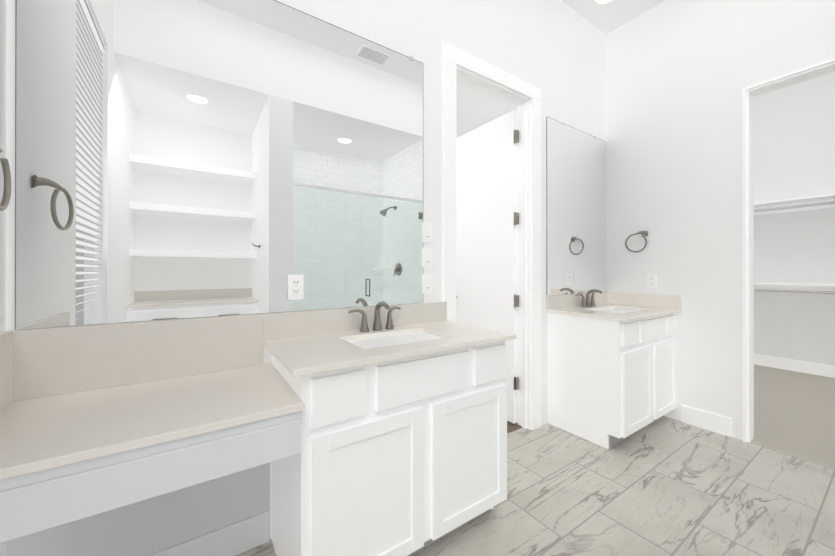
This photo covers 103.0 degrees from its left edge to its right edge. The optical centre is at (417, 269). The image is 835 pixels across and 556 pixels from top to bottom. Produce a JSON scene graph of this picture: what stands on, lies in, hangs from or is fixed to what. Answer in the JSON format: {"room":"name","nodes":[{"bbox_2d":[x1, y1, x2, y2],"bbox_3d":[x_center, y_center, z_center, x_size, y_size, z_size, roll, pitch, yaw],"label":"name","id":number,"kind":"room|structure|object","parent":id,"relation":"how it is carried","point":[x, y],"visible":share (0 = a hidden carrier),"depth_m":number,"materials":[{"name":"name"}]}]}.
{"room":"bathroom","nodes":[
{"label":"bathroom","id":0,"kind":"room"},
{"bbox_2d":[0,0,6,555],"bbox_3d":[-0.549,-0.509,-0.170,0.115,3.410,2.865,0,0,-34],"label":"wall","id":1,"kind":"structure","parent":0,"point":[3,5],"depth_m":1.03,"materials":[{"name":"white paint"}]},
{"bbox_2d":[0,148,10,210],"bbox_3d":[-1.126,-0.253,0.852,0.096,0.196,0.165,0,0,-34],"label":"towel ring","id":2,"kind":"object","parent":1,"relation":"attached to","point":[4,203],"visible":1,"depth_m":0.92,"materials":[{"name":"silver metal"}]},
{"bbox_2d":[6,0,605,538],"bbox_3d":[0.202,-0.504,2.131,3.930,3.410,0.115,0,0,-34],"label":"wall","id":3,"kind":"structure","parent":0,"point":[554,50],"depth_m":2.15,"materials":[{"name":"white paint"}]},
{"bbox_2d":[5,463,269,555],"bbox_3d":[-0.978,0.849,1.263,0.774,0.700,0.003,0,0,-34],"label":"wall","id":4,"kind":"structure","parent":3,"relation":"attached to","point":[146,527],"depth_m":1.26,"materials":[{"name":"white paint"}]},
{"bbox_2d":[147,510,268,555],"bbox_3d":[-0.965,1.132,1.265,0.740,0.135,0.014,0,0,-34],"label":"baseboard","id":5,"kind":"structure","parent":3,"relation":"attached to","point":[241,536],"depth_m":1.38,"materials":[{"name":"white paint"}]},
{"bbox_2d":[15,0,422,328],"bbox_3d":[-0.624,-0.513,1.500,1.584,1.406,0.008,0,0,-34],"label":"mirror","id":6,"kind":"object","parent":3,"relation":"attached to","point":[176,159],"visible":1,"depth_m":1.34,"materials":[{"name":"clear glass"}]},
{"bbox_2d":[288,275,303,299],"bbox_3d":[-0.562,0.080,1.533,0.070,0.115,0.008,0,0,-34],"label":"outlet","id":7,"kind":"object","parent":6,"relation":"in","point":[295,287],"visible":1,"depth_m":1.53,"materials":[{"name":"white plastic"}]},
{"bbox_2d":[422,222,431,242],"bbox_3d":[0.057,-0.221,1.956,0.072,0.116,0.011,0,0,-34],"label":"switch plate","id":8,"kind":"object","parent":3,"relation":"attached to","point":[426,232],"visible":1,"depth_m":1.95,"materials":[{"name":"white plastic"}]},
{"bbox_2d":[422,248,431,267],"bbox_3d":[0.057,-0.072,1.955,0.072,0.116,0.011,0,0,-34],"label":"switch plate","id":9,"kind":"object","parent":3,"relation":"attached to","point":[426,257],"visible":1,"depth_m":1.95,"materials":[{"name":"white plastic"}]},
{"bbox_2d":[422,274,431,293],"bbox_3d":[0.057,0.080,1.955,0.072,0.116,0.011,0,0,-34],"label":"switch plate","id":10,"kind":"object","parent":3,"relation":"attached to","point":[426,283],"visible":1,"depth_m":1.95,"materials":[{"name":"white plastic"}]},
{"bbox_2d":[456,110,518,423],"bbox_3d":[0.522,-0.024,2.853,0.123,2.428,0.771,0,0,-34],"label":"door leaf","id":11,"kind":"structure","parent":3,"relation":"in","point":[487,222],"depth_m":2.77,"materials":[{"name":"white paint"}]},
{"bbox_2d":[442,42,540,429],"bbox_3d":[0.511,-0.091,2.338,0.945,2.585,0.151,0,0,-34],"label":"door frame","id":12,"kind":"structure","parent":3,"relation":"attached to","point":[467,69],"depth_m":2.49,"materials":[{"name":"white paint"}]},
{"bbox_2d":[546,117,606,294],"bbox_3d":[1.391,-0.504,2.855,0.911,1.408,0.008,0,0,-34],"label":"mirror","id":13,"kind":"object","parent":3,"relation":"attached to","point":[576,217],"visible":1,"depth_m":2.81,"materials":[{"name":"clear glass"}]},
{"bbox_2d":[456,81,516,138],"bbox_3d":[-0.029,-1.597,3.372,3.530,0.100,2.200,0,0,-34],"label":"ceiling","id":14,"kind":"structure","parent":0,"point":[475,109],"depth_m":3.18,"materials":[{"name":"white paint"}]},
{"bbox_2d":[507,421,522,433],"bbox_3d":[0.019,1.228,3.296,3.300,0.050,2.142,0,0,-34],"label":"floor","id":15,"kind":"structure","parent":0,"point":[511,427],"depth_m":2.53,"materials":[{"name":"brown"}]},
{"bbox_2d":[236,416,834,555],"bbox_3d":[0.986,1.224,0.963,3.700,0.050,2.808,0,0,-34],"label":"floor","id":16,"kind":"structure","parent":0,"point":[664,486],"depth_m":1.72,"materials":[{"name":"tile"}]},
{"bbox_2d":[0,338,515,555],"bbox_3d":[-0.423,0.763,1.309,1.743,0.871,0.544,0,0,-34],"label":"bathroom vanity","id":17,"kind":"object","parent":16,"relation":"on","point":[379,429],"depth_m":1.13,"materials":[{"name":"white paint"}]},
{"bbox_2d":[260,318,515,373],"bbox_3d":[-0.105,0.317,1.524,1.025,0.022,0.544,0,0,-34],"label":"countertop","id":18,"kind":"structure","parent":17,"relation":"on","point":[330,348],"depth_m":1.37,"materials":[{"name":"beige stone"}]},
{"bbox_2d":[348,302,403,333],"bbox_3d":[-0.179,0.232,1.657,0.296,0.149,0.146,0,0,-34],"label":"faucet","id":19,"kind":"object","parent":18,"relation":"on","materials":[{"name":"grey metal"}]},
{"bbox_2d":[348,330,447,345],"bbox_3d":[-0.090,0.394,1.525,0.500,0.155,0.320,0,0,-34],"label":"sink","id":20,"kind":"object","parent":18,"relation":"in","point":[397,335],"depth_m":1.60,"materials":[{"name":"white ceramic"}]},
{"bbox_2d":[546,289,681,448],"bbox_3d":[1.552,0.680,2.613,0.916,1.043,0.583,0,0,-34],"label":"bathroom vanity","id":21,"kind":"object","parent":16,"relation":"on","point":[612,368],"visible":1,"depth_m":2.39,"materials":[{"name":"white paint"}]},
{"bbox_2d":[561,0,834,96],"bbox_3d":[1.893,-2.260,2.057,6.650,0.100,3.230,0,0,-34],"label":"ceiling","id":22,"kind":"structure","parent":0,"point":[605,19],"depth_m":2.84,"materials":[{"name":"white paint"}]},
{"bbox_2d":[594,0,613,4],"bbox_3d":[1.522,-2.204,2.663,0.190,0.016,0.190,0,0,-34],"label":"recessed light","id":23,"kind":"object","parent":22,"relation":"in","point":[601,2],"visible":1,"depth_m":2.73,"materials":[{"name":"white paint"}]},
{"bbox_2d":[606,0,834,439],"bbox_3d":[2.617,-0.505,1.960,0.115,3.410,2.865,0,0,-34],"label":"wall","id":24,"kind":"structure","parent":0,"point":[680,74],"depth_m":2.56,"materials":[{"name":"white paint"}]},
{"bbox_2d":[625,231,647,252],"bbox_3d":[1.902,-0.242,2.874,0.087,0.186,0.164,0,0,-34],"label":"towel ring","id":25,"kind":"object","parent":24,"relation":"attached to","point":[645,233],"visible":0.98,"depth_m":2.84,"materials":[{"name":"silver metal"}]},
{"bbox_2d":[646,274,655,287],"bbox_3d":[1.972,0.095,2.804,0.008,0.115,0.070,0,0,-34],"label":"electrical outlet","id":26,"kind":"object","parent":24,"relation":"attached to","point":[650,280],"visible":1,"depth_m":2.80,"materials":[{"name":"white plastic"}]},
{"bbox_2d":[681,405,731,436],"bbox_3d":[2.170,1.134,2.505,0.014,0.135,0.295,0,0,-34],"label":"baseboard","id":27,"kind":"structure","parent":24,"relation":"attached to","point":[719,424],"depth_m":2.49,"materials":[{"name":"white paint"}]},
{"bbox_2d":[742,58,834,441],"bbox_3d":[2.571,-0.036,2.010,0.133,2.474,0.858,0,0,-34],"label":"trim","id":28,"kind":"structure","parent":24,"relation":"attached to","point":[800,75],"depth_m":2.32,"materials":[{"name":"white paint"}]},
{"bbox_2d":[749,365,834,468],"bbox_3d":[3.447,1.227,3.096,2.674,0.051,3.000,0,0,-34],"label":"floor","id":29,"kind":"structure","parent":0,"point":[794,413],"depth_m":2.76,"materials":[{"name":"beige carpet"}]},
{"bbox_2d":[753,72,834,365],"bbox_3d":[4.604,-0.501,3.878,0.115,3.410,3.230,0,0,-34],"label":"wall","id":30,"kind":"structure","parent":0,"point":[793,141],"depth_m":3.93,"materials":[{"name":"white paint"}]},
{"bbox_2d":[754,282,834,293],"bbox_3d":[4.427,0.209,3.758,0.308,0.110,2.996,0,0,-34],"label":"shelf","id":31,"kind":"object","parent":30,"relation":"attached to","point":[817,288],"visible":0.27,"depth_m":3.83,"materials":[{"name":"white paint"}]},
{"bbox_2d":[754,194,834,214],"bbox_3d":[4.427,-0.751,3.759,0.308,0.110,2.996,0,0,-34],"label":"shelf","id":32,"kind":"object","parent":30,"relation":"attached to","point":[802,203],"visible":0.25,"depth_m":3.84,"materials":[{"name":"white paint"}]},
{"bbox_2d":[754,354,834,377],"bbox_3d":[4.551,1.136,3.839,0.014,0.135,3.000,0,0,-34],"label":"baseboard","id":33,"kind":"structure","parent":30,"relation":"attached to","point":[825,370],"depth_m":3.93,"materials":[{"name":"white paint"}]}
]}

